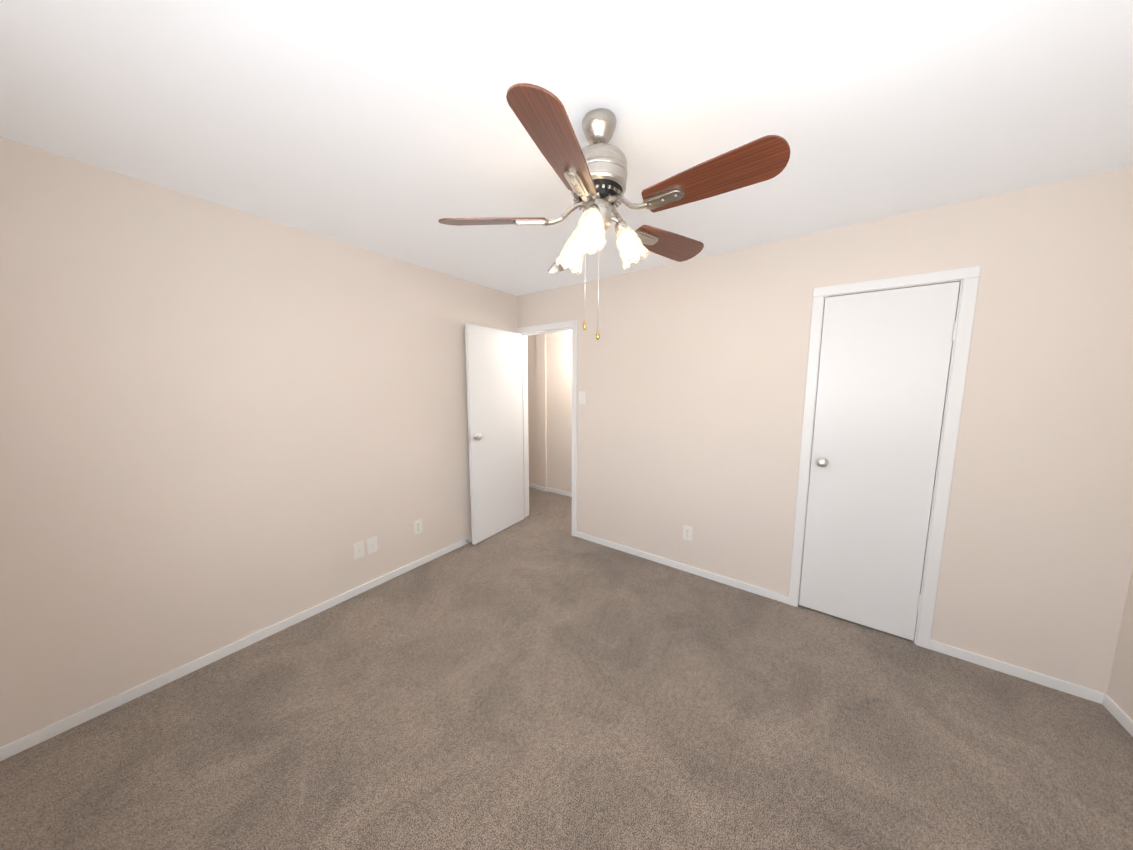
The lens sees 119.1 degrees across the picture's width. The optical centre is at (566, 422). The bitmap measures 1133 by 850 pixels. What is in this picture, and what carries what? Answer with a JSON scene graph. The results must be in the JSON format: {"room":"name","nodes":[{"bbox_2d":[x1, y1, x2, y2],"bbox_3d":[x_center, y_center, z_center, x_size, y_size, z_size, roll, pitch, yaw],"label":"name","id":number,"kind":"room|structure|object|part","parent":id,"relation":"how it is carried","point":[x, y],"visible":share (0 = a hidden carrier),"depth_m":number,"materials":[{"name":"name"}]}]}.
{"room":"empty bedroom","nodes":[
{"label":"empty bedroom","id":0,"kind":"room"},
{"bbox_2d":[0,136,517,746],"bbox_3d":[-1.474,0.012,2.431,0.120,2.440,3.340,5,8,35],"label":"wall","id":1,"kind":"structure","parent":0,"point":[222,426],"depth_m":1.70,"materials":[{"name":"beige paint"}]},
{"bbox_2d":[0,536,471,761],"bbox_3d":[-1.413,1.200,2.539,0.011,0.055,3.070,5,8,35],"label":"baseboard","id":2,"kind":"structure","parent":1,"relation":"attached to","point":[120,699],"depth_m":1.74,"materials":[{"name":"white paint"}]},
{"bbox_2d":[353,541,364,559],"bbox_3d":[-1.491,0.917,2.394,0.015,0.117,0.072,5,8,35],"label":"jack","id":3,"kind":"object","parent":1,"relation":"attached to","point":[358,550],"visible":1,"depth_m":2.39,"materials":[{"name":"white plastic"}]},
{"bbox_2d":[367,536,377,553],"bbox_3d":[-1.438,0.909,2.468,0.015,0.117,0.072,5,8,35],"label":"jack","id":4,"kind":"object","parent":1,"relation":"attached to","point":[372,546],"visible":1,"depth_m":2.47,"materials":[{"name":"white plastic"}]},
{"bbox_2d":[413,519,421,534],"bbox_3d":[-1.230,0.863,2.760,0.008,0.117,0.072,5,8,35],"label":"electrical outlet","id":5,"kind":"object","parent":1,"relation":"attached to","point":[417,526],"visible":1,"depth_m":2.76,"materials":[{"name":"white plastic"}]},
{"bbox_2d":[527,331,571,492],"bbox_3d":[0.567,-0.055,4.115,2.760,2.200,0.150,5,8,35],"label":"wall","id":6,"kind":"structure","parent":0,"point":[549,357],"depth_m":4.54,"materials":[{"name":"beige paint"}]},
{"bbox_2d":[530,483,571,496],"bbox_3d":[0.038,1.012,4.220,3.400,0.055,1.130,5,8,35],"label":"baseboard","id":7,"kind":"structure","parent":6,"relation":"attached to","point":[561,492],"depth_m":4.71,"materials":[{"name":"white paint"}]},
{"bbox_2d":[527,330,571,335],"bbox_3d":[0.114,-1.327,4.058,3.600,0.340,1.380,5,8,35],"label":"ceiling","id":8,"kind":"structure","parent":0,"point":[550,332],"depth_m":4.41,"materials":[{"name":"white paint"}]},
{"bbox_2d":[0,487,1132,849],"bbox_3d":[-0.082,1.283,2.424,5.520,0.080,4.720,5,8,35],"label":"floor","id":9,"kind":"structure","parent":0,"point":[540,677],"depth_m":1.43,"materials":[{"name":"carpet"}]},
{"bbox_2d":[0,0,1132,295],"bbox_3d":[0.121,-1.120,1.154,4.040,0.100,3.340,5,8,35],"label":"ceiling","id":10,"kind":"structure","parent":0,"point":[394,128],"depth_m":1.11,"materials":[{"name":"white paint"}]},
{"bbox_2d":[438,83,789,339],"bbox_3d":[0.147,-0.691,1.200,1.094,0.762,1.129,5,8,35],"label":"ceiling fan","id":11,"kind":"object","parent":10,"relation":"hanging from","point":[593,176],"visible":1,"depth_m":1.07,"materials":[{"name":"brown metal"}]},
{"bbox_3d":[-0.271,-0.749,1.238,0.405,0.006,0.136,0,23,2],"label":"blade","id":12,"kind":"part","parent":11,"relation":"part of","materials":[{"name":"brown wood"}]},
{"bbox_3d":[-0.016,-0.706,0.863,0.136,0.006,0.405,20,13,17],"label":"blade","id":13,"kind":"part","parent":11,"relation":"part of","materials":[{"name":"brown wood"}]},
{"label":"blade","id":14,"kind":"part","parent":11,"relation":"part of","materials":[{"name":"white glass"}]},
{"bbox_3d":[0.021,-0.672,1.335,0.128,0.152,0.115,5,8,35],"label":"lamp shade","id":15,"kind":"part","parent":11,"relation":"part of","materials":[{"name":"white glass"}]},
{"bbox_3d":[0.081,-0.644,1.098,0.114,0.153,0.126,5,8,35],"label":"lamp shade","id":16,"kind":"part","parent":11,"relation":"part of","materials":[{"name":"white glass"}]},
{"bbox_3d":[0.085,-0.672,1.119,0.036,0.064,0.048,5,8,35],"label":"bulb","id":17,"kind":"part","parent":11,"relation":"part of","materials":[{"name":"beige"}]},
{"bbox_3d":[0.116,-0.897,1.208,0.202,0.122,0.202,5,8,35],"label":"motor","id":18,"kind":"part","parent":11,"relation":"part of","materials":[{"name":"silver metal"}]},
{"bbox_3d":[0.177,-0.751,1.240,0.041,0.029,0.045,5,8,35],"label":"arm","id":19,"kind":"part","parent":11,"relation":"part of"},
{"bbox_2d":[614,219,628,235],"bbox_3d":[0.206,-0.732,1.249,0.052,0.052,0.052,5,8,35],"label":"socket","id":20,"kind":"object","parent":11,"relation":"attached to","point":[621,228],"depth_m":1.23,"materials":[{"name":"silver metal"}]},
{"bbox_3d":[0.256,-0.664,1.268,0.118,0.152,0.121,5,8,35],"label":"lamp shade","id":21,"kind":"part","parent":11,"relation":"part of","materials":[{"name":"white glass"}]},
{"label":"blade","id":22,"kind":"part","parent":11,"relation":"part of","materials":[{"name":"brown wood"}]},
{"label":"blade","id":23,"kind":"part","parent":11,"relation":"part of","materials":[{"name":"brown wood"}]},
{"bbox_2d":[517,166,1132,693],"bbox_3d":[0.456,-0.053,3.026,5.520,2.440,0.120,5,8,35],"label":"wall","id":24,"kind":"structure","parent":0,"point":[691,378],"depth_m":1.80,"materials":[{"name":"beige paint"}]},
{"bbox_2d":[517,320,577,536],"bbox_3d":[-0.190,0.059,3.504,0.808,2.108,0.148,5,8,35],"label":"door frame","id":25,"kind":"structure","parent":24,"relation":"attached to","point":[573,324],"depth_m":3.33,"materials":[{"name":"white paint"}]},
{"bbox_2d":[465,323,523,544],"bbox_3d":[-0.660,0.106,3.317,0.093,2.032,0.727,4,8,32],"label":"door leaf","id":26,"kind":"structure","parent":25,"relation":"attached to","point":[494,385],"depth_m":3.26,"materials":[{"name":"white paint"}]},
{"bbox_3d":[-0.807,0.129,3.054,0.058,0.062,0.062,4,8,32],"label":"hall door knob","id":27,"kind":"part","parent":26,"relation":"part of","materials":[{"name":"silver metal"}]},
{"bbox_2d":[579,391,584,403],"bbox_3d":[0.144,-0.238,3.145,0.072,0.117,0.017,5,8,35],"label":"light switch","id":28,"kind":"object","parent":24,"relation":"attached to","point":[581,397],"visible":1,"depth_m":3.15,"materials":[{"name":"white plastic"}]},
{"bbox_2d":[576,531,788,603],"bbox_3d":[0.818,1.171,2.820,1.770,0.055,0.011,5,8,35],"label":"baseboard","id":29,"kind":"structure","parent":24,"relation":"attached to","point":[722,579],"depth_m":2.68,"materials":[{"name":"white paint"}]},
{"bbox_2d":[683,525,692,540],"bbox_3d":[0.974,0.888,2.678,0.072,0.117,0.008,5,8,35],"label":"electrical outlet","id":30,"kind":"object","parent":24,"relation":"attached to","point":[687,532],"visible":1,"depth_m":2.68,"materials":[{"name":"white plastic"}]},
{"bbox_2d":[799,281,959,640],"bbox_3d":[1.812,0.258,1.997,0.556,2.034,0.093,5,8,35],"label":"closet door leaf","id":31,"kind":"structure","parent":24,"relation":"in","point":[884,361],"depth_m":1.98,"materials":[{"name":"white paint"}]},
{"bbox_3d":[1.621,0.253,2.112,0.062,0.062,0.058,5,8,35],"label":"closet door knob","id":32,"kind":"part","parent":31,"relation":"part of","materials":[{"name":"silver metal"}]},
{"bbox_2d":[788,266,980,648],"bbox_3d":[1.853,0.246,2.052,0.598,2.068,0.120,5,8,35],"label":"door frame","id":33,"kind":"structure","parent":24,"relation":"attached to","point":[940,440],"depth_m":1.88,"materials":[{"name":"white paint"}]},
{"bbox_2d":[917,322,956,610],"bbox_3d":[2.045,0.277,1.837,0.018,1.625,0.012,5,8,35],"label":"closet door hinges","id":34,"kind":"object","parent":24,"relation":"attached to","point":[953,338],"visible":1,"depth_m":1.76,"materials":[{"name":"white metal"}]},
{"bbox_2d":[929,640,1099,702],"bbox_3d":[2.313,1.293,1.756,0.552,0.055,0.011,5,8,35],"label":"baseboard","id":35,"kind":"structure","parent":24,"relation":"attached to","point":[1048,681],"depth_m":1.73,"materials":[{"name":"white paint"}]},
{"bbox_2d":[1107,567,1132,719],"bbox_3d":[1.713,0.273,0.163,0.120,2.440,3.340,5,8,35],"label":"wall","id":36,"kind":"structure","parent":0,"point":[1120,691],"depth_m":1.51,"materials":[{"name":"beige paint"}]},
{"bbox_2d":[1100,692,1132,736],"bbox_3d":[1.666,1.452,0.347,0.011,0.055,3.070,5,8,35],"label":"baseboard","id":37,"kind":"structure","parent":36,"relation":"attached to","point":[1107,702],"depth_m":1.51,"materials":[{"name":"white paint"}]}
]}

